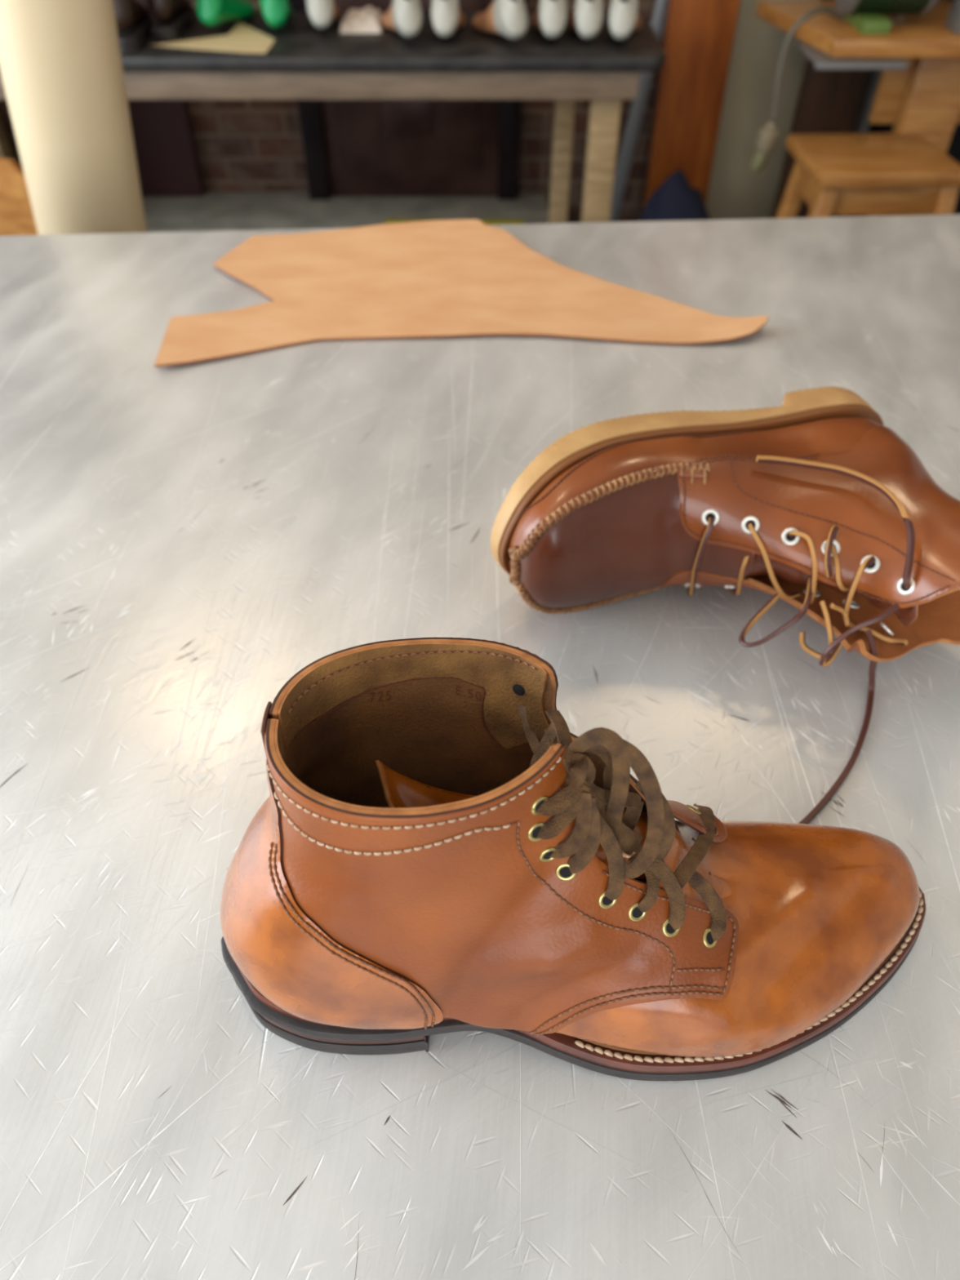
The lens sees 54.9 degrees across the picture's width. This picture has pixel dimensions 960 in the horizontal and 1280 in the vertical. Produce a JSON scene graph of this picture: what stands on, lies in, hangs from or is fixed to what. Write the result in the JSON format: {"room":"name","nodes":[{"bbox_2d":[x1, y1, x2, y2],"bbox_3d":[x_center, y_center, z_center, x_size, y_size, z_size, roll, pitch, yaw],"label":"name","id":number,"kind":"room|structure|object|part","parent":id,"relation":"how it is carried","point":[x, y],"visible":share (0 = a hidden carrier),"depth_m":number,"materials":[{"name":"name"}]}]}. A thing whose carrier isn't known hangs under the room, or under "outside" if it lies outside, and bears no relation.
{"room":"service shop","nodes":[
{"label":"service shop","id":0,"kind":"room"},
{"bbox_2d":[220,701,443,1029],"bbox_3d":[-0.057,0.089,0.367,0.106,0.136,0.091,0,46,0],"label":"counter","id":1,"kind":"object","parent":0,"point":[290,969],"depth_m":0.36,"materials":[{"name":"leather"}]},
{"bbox_2d":[0,0,665,222],"bbox_3d":[0.000,-2.559,2.360,5.400,2.900,0.120,0,46,0],"label":"wall","id":2,"kind":"structure","parent":0,"point":[242,145],"depth_m":3.17,"materials":[{"name":"brick"}]},
{"bbox_2d":[142,191,548,232],"bbox_3d":[-0.576,-1.426,3.198,1.621,0.120,0.335,0,46,0],"label":"floor","id":3,"kind":"structure","parent":2,"relation":"attached to","point":[214,211],"depth_m":3.16,"materials":[{"name":"grey concrete"}]},
{"bbox_2d":[127,0,204,196],"bbox_3d":[-1.085,-1.869,2.930,0.235,0.880,0.040,0,46,0],"label":"board","id":4,"kind":"object","parent":3,"relation":"on","point":[167,162],"visible":0.44,"depth_m":3.12,"materials":[{"name":"red paint"}]},
{"bbox_2d":[287,0,526,199],"bbox_3d":[-0.225,-1.862,2.924,0.733,0.880,0.080,0,46,0],"label":"fireplace","id":5,"kind":"object","parent":3,"relation":"on","point":[352,148],"visible":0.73,"depth_m":3.10,"materials":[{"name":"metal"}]},
{"bbox_2d":[383,218,524,225],"bbox_3d":[-0.086,-1.378,3.057,0.461,0.017,0.030,0,46,0],"label":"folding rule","id":6,"kind":"object","parent":3,"relation":"on","point":[486,221],"visible":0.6,"depth_m":3.05,"materials":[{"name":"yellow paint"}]},
{"bbox_2d":[705,0,807,219],"bbox_3d":[0.891,-2.458,2.263,0.264,2.900,0.160,0,46,0],"label":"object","id":7,"kind":"structure","parent":2,"relation":"attached to","point":[736,191],"depth_m":2.96,"materials":[{"name":"beige paint"}]},
{"bbox_3d":[0.000,0.620,1.376,5.400,0.100,6.020,0,46,0],"label":"floor","id":8,"kind":"structure","parent":0,"visible":0},
{"bbox_2d":[0,158,38,235],"bbox_3d":[-0.917,-0.642,1.955,0.335,0.819,0.400,0,46,0],"label":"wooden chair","id":9,"kind":"object","parent":8,"relation":"on","point":[16,214],"visible":0.02,"depth_m":1.58,"materials":[{"name":"brown wood"}]},
{"bbox_2d":[0,0,146,235],"bbox_3d":[-0.555,-0.635,1.300,0.340,1.764,0.148,0,46,0],"label":"column","id":10,"kind":"structure","parent":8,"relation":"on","point":[61,69],"depth_m":1.18,"materials":[{"name":"beige"}]},
{"bbox_2d":[0,11,666,223],"bbox_3d":[-0.543,-1.339,2.688,2.014,0.733,0.460,0,46,0],"label":"bench","id":11,"kind":"object","parent":8,"relation":"on","point":[304,60],"visible":0.56,"depth_m":2.33,"materials":[{"name":"grey wood"}]},
{"bbox_3d":[-1.435,-1.407,2.778,0.070,0.698,0.065,0,46,0],"label":"leg","id":12,"kind":"part","parent":11,"relation":"part of","materials":[{"name":"brown wood"}]},
{"bbox_2d":[112,0,154,53],"bbox_3d":[-0.890,-1.632,2.289,0.093,0.247,0.276,-5,46,-5],"label":"boot","id":13,"kind":"object","parent":11,"relation":"on","point":[134,20],"visible":0.83,"depth_m":2.28,"materials":[{"name":"black leather"}]},
{"bbox_2d":[146,0,195,42],"bbox_3d":[-0.808,-1.706,2.361,0.093,0.247,0.276,-2,46,-2],"label":"boot","id":14,"kind":"object","parent":11,"relation":"on","point":[171,16],"visible":1,"depth_m":2.35,"materials":[{"name":"brown leather"}]},
{"bbox_2d":[150,22,275,53],"bbox_3d":[-0.631,-1.522,2.354,0.281,0.001,0.295,30,53,26],"label":"paper sheet","id":15,"kind":"object","parent":11,"relation":"on","point":[242,38],"visible":1,"depth_m":2.35,"materials":[{"name":"brown paper"}]},
{"bbox_2d":[196,0,256,26],"bbox_3d":[-0.666,-1.690,2.424,0.082,0.128,0.263,9,47,9],"label":"shoe last","id":16,"kind":"object","parent":11,"relation":"on","point":[211,12],"visible":1,"depth_m":2.38,"materials":[{"name":"green plastic"}]},
{"bbox_2d":[260,0,293,27],"bbox_3d":[-0.535,-1.681,2.415,0.082,0.128,0.263,-7,46,-6],"label":"shoe last","id":17,"kind":"object","parent":11,"relation":"on","point":[276,12],"visible":1,"depth_m":2.34,"materials":[{"name":"green plastic"}]},
{"bbox_3d":[-0.551,-1.406,2.337,1.899,0.065,0.030,0,46,0],"label":"rail","id":18,"kind":"part","parent":11,"relation":"part of","materials":[{"name":"wood"}]},
{"bbox_2d":[306,0,339,29],"bbox_3d":[-0.414,-1.679,2.418,0.082,0.128,0.263,-4,46,-4],"label":"shoe last","id":19,"kind":"object","parent":11,"relation":"on","point":[322,13],"visible":1,"depth_m":2.34,"materials":[{"name":"white plastic"}]},
{"bbox_2d":[339,5,383,33],"bbox_3d":[-0.311,-1.648,2.445,0.110,0.043,0.140,0,46,0],"label":"crumpled paper","id":20,"kind":"object","parent":11,"relation":"on","point":[366,20],"visible":0.98,"depth_m":2.41,"materials":[{"name":"beige paper"}]},
{"bbox_2d":[382,0,422,37],"bbox_3d":[-0.199,-1.618,2.359,0.082,0.128,0.263,-10,47,-10],"label":"shoe last","id":21,"kind":"object","parent":11,"relation":"on","point":[403,16],"visible":1,"depth_m":2.28,"materials":[{"name":"white plastic"}]},
{"bbox_2d":[431,0,465,37],"bbox_3d":[-0.082,-1.621,2.361,0.082,0.128,0.263,1,46,1],"label":"shoe last","id":22,"kind":"object","parent":11,"relation":"on","point":[446,15],"visible":1,"depth_m":2.28,"materials":[{"name":"white plastic"}]},
{"bbox_2d":[471,0,527,39],"bbox_3d":[0.050,-1.604,2.345,0.082,0.128,0.263,-16,48,-15],"label":"shoe last","id":23,"kind":"object","parent":11,"relation":"on","point":[507,18],"visible":1,"depth_m":2.28,"materials":[{"name":"white plastic"}]},
{"bbox_2d":[531,0,566,38],"bbox_3d":[0.179,-1.615,2.356,0.082,0.128,0.263,-1,46,-1],"label":"shoe last","id":24,"kind":"object","parent":11,"relation":"on","point":[550,17],"visible":1,"depth_m":2.28,"materials":[{"name":"white plastic"}]},
{"bbox_3d":[0.242,-1.407,2.778,0.055,0.698,0.065,0,46,0],"label":"leg","id":25,"kind":"part","parent":11,"relation":"part of","materials":[{"name":"beige wood"}]},
{"bbox_2d":[567,0,603,39],"bbox_3d":[0.271,-1.610,2.351,0.082,0.128,0.263,0,46,0],"label":"shoe last","id":26,"kind":"object","parent":11,"relation":"on","point":[586,18],"visible":1,"depth_m":2.27,"materials":[{"name":"white plastic"}]},
{"bbox_3d":[0.328,-1.221,2.599,0.075,0.698,0.065,0,46,0],"label":"leg","id":27,"kind":"part","parent":11,"relation":"part of","materials":[{"name":"beige wood"}]},
{"bbox_2d":[608,0,641,39],"bbox_3d":[0.371,-1.603,2.345,0.082,0.128,0.263,7,46,7],"label":"shoe last","id":28,"kind":"object","parent":11,"relation":"on","point":[624,19],"visible":1,"depth_m":2.27,"materials":[{"name":"white plastic"}]},
{"bbox_2d":[0,214,959,1279],"bbox_3d":[0.050,0.249,1.003,2.600,0.950,1.215,0,46,0],"label":"work table","id":29,"kind":"object","parent":8,"relation":"on","point":[178,543],"visible":0.72,"depth_m":0.53,"materials":[{"name":"grey metal"}]},
{"bbox_2d":[154,219,768,367],"bbox_3d":[-0.021,-0.364,0.926,0.556,0.012,0.297,-4,46,-4],"label":"leather offcut","id":30,"kind":"object","parent":29,"relation":"on","point":[448,277],"visible":1,"depth_m":0.90,"materials":[{"name":"brown leather"}]},
{"bbox_2d":[220,636,925,1080],"bbox_3d":[0.049,0.091,0.375,0.333,0.174,0.112,-1,46,-1],"label":"boot","id":31,"kind":"object","parent":29,"relation":"on","point":[433,848],"visible":1,"depth_m":0.36,"materials":[{"name":"brown leather"}]},
{"bbox_2d":[490,386,959,824],"bbox_3d":[0.190,-0.058,0.567,0.302,0.105,0.243,-29,53,-25],"label":"boot","id":32,"kind":"object","parent":29,"relation":"on","point":[813,504],"visible":1,"depth_m":0.54,"materials":[{"name":"brown leather"}]},
{"bbox_2d":[609,0,668,222],"bbox_3d":[0.564,-1.969,2.761,0.326,1.504,0.036,-21,50,-19],"label":"channel","id":33,"kind":"object","parent":8,"relation":"on","point":[658,22],"visible":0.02,"depth_m":3.01,"materials":[{"name":"grey metal"}]},
{"bbox_2d":[639,169,710,221],"bbox_3d":[0.635,-1.324,2.947,0.330,0.336,0.340,0,46,0],"label":"cloth","id":34,"kind":"object","parent":8,"relation":"on","point":[675,199],"visible":0.38,"depth_m":2.84,"materials":[{"name":"blue fabric"}]},
{"bbox_2d":[642,0,740,212],"bbox_3d":[0.656,-2.131,2.433,0.203,2.200,0.045,0,46,0],"label":"wooden board","id":35,"kind":"object","parent":8,"relation":"on","point":[700,34],"visible":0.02,"depth_m":2.85,"materials":[{"name":"brown wood"}]},
{"bbox_2d":[771,57,870,218],"bbox_3d":[1.087,-1.804,2.743,0.187,1.300,0.045,0,46,0],"label":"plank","id":36,"kind":"object","parent":8,"relation":"on","point":[829,101],"visible":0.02,"depth_m":2.87,"materials":[{"name":"brown wood"}]},
{"bbox_2d":[831,69,881,217],"bbox_3d":[1.235,-1.817,2.825,0.048,1.200,0.048,0,46,0],"label":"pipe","id":37,"kind":"object","parent":8,"relation":"on","point":[862,125],"visible":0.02,"depth_m":2.92,"materials":[{"name":"grey"}]},
{"bbox_2d":[756,0,959,216],"bbox_3d":[1.651,-1.419,2.764,1.698,0.736,0.464,0,46,0],"label":"bench","id":38,"kind":"object","parent":8,"relation":"on","point":[917,91],"visible":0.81,"depth_m":2.50,"materials":[{"name":"brown wood"}]},
{"bbox_3d":[0.979,-1.593,2.491,0.235,0.013,0.334,0,46,0],"label":"steel plate","id":39,"kind":"part","parent":38,"relation":"part of","materials":[{"name":"grey"}]},
{"bbox_2d":[834,0,959,35],"bbox_3d":[1.079,-1.714,2.390,0.350,0.210,0.210,0,46,0],"label":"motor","id":40,"kind":"object","parent":38,"relation":"on","point":[868,17],"visible":0.98,"depth_m":2.39,"materials":[{"name":"green metal"}]},
{"bbox_2d":[750,6,844,172],"bbox_3d":[0.844,-1.446,2.415,0.283,0.366,0.055,-32,54,-27],"label":"power cable","id":41,"kind":"object","parent":40,"relation":"hanging from","point":[768,135],"visible":1,"depth_m":2.39,"materials":[{"name":"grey plastic"}]},
{"bbox_2d":[750,151,768,172],"bbox_3d":[0.750,-1.283,2.476,0.042,0.052,0.040,0,46,0],"label":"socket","id":42,"kind":"object","parent":41,"relation":"attached to","point":[759,161],"depth_m":2.46,"materials":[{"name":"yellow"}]},
{"bbox_3d":[1.064,-1.728,2.390,0.180,0.186,0.186,0,46,0],"label":"motor","id":43,"kind":"part","parent":40,"relation":"part of","materials":[{"name":"green metal"}]},
{"bbox_3d":[1.252,-1.342,2.718,0.150,0.694,0.060,0,46,0],"label":"leg","id":44,"kind":"part","parent":38,"relation":"part of","materials":[{"name":"brown wood"}]},
{"bbox_3d":[1.796,-1.550,2.574,1.368,0.199,0.030,0,46,0],"label":"rail","id":45,"kind":"part","parent":38,"relation":"part of","materials":[{"name":"brown wood"}]},
{"bbox_2d":[775,133,959,218],"bbox_3d":[1.006,-1.030,2.519,0.451,0.553,0.311,0,46,0],"label":"wooden stool","id":46,"kind":"object","parent":8,"relation":"on","point":[882,174],"visible":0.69,"depth_m":2.29,"materials":[{"name":"brown wood"}]},
{"bbox_3d":[0.831,-1.105,2.613,0.119,0.521,0.053,20,49,18],"label":"leg","id":47,"kind":"part","parent":46,"relation":"part of","materials":[{"name":"brown wood"}]},
{"bbox_3d":[0.831,-0.933,2.447,0.119,0.521,0.053,-20,49,-18],"label":"leg","id":48,"kind":"part","parent":46,"relation":"part of","materials":[{"name":"brown wood"}]},
{"bbox_3d":[0.995,-1.214,2.335,0.380,0.033,0.299,0,46,0],"label":"seat","id":49,"kind":"part","parent":46,"relation":"part of","materials":[{"name":"brown wood"}]},
{"bbox_3d":[1.181,-0.933,2.447,0.119,0.521,0.053,20,49,18],"label":"leg","id":50,"kind":"part","parent":46,"relation":"part of","materials":[{"name":"brown wood"}]},
{"bbox_2d":[844,124,959,217],"bbox_3d":[1.915,-1.851,2.927,1.349,1.100,0.090,0,46,0],"label":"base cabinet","id":51,"kind":"object","parent":8,"relation":"on","point":[953,151],"visible":0.02,"depth_m":3.07,"materials":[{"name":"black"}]}
]}

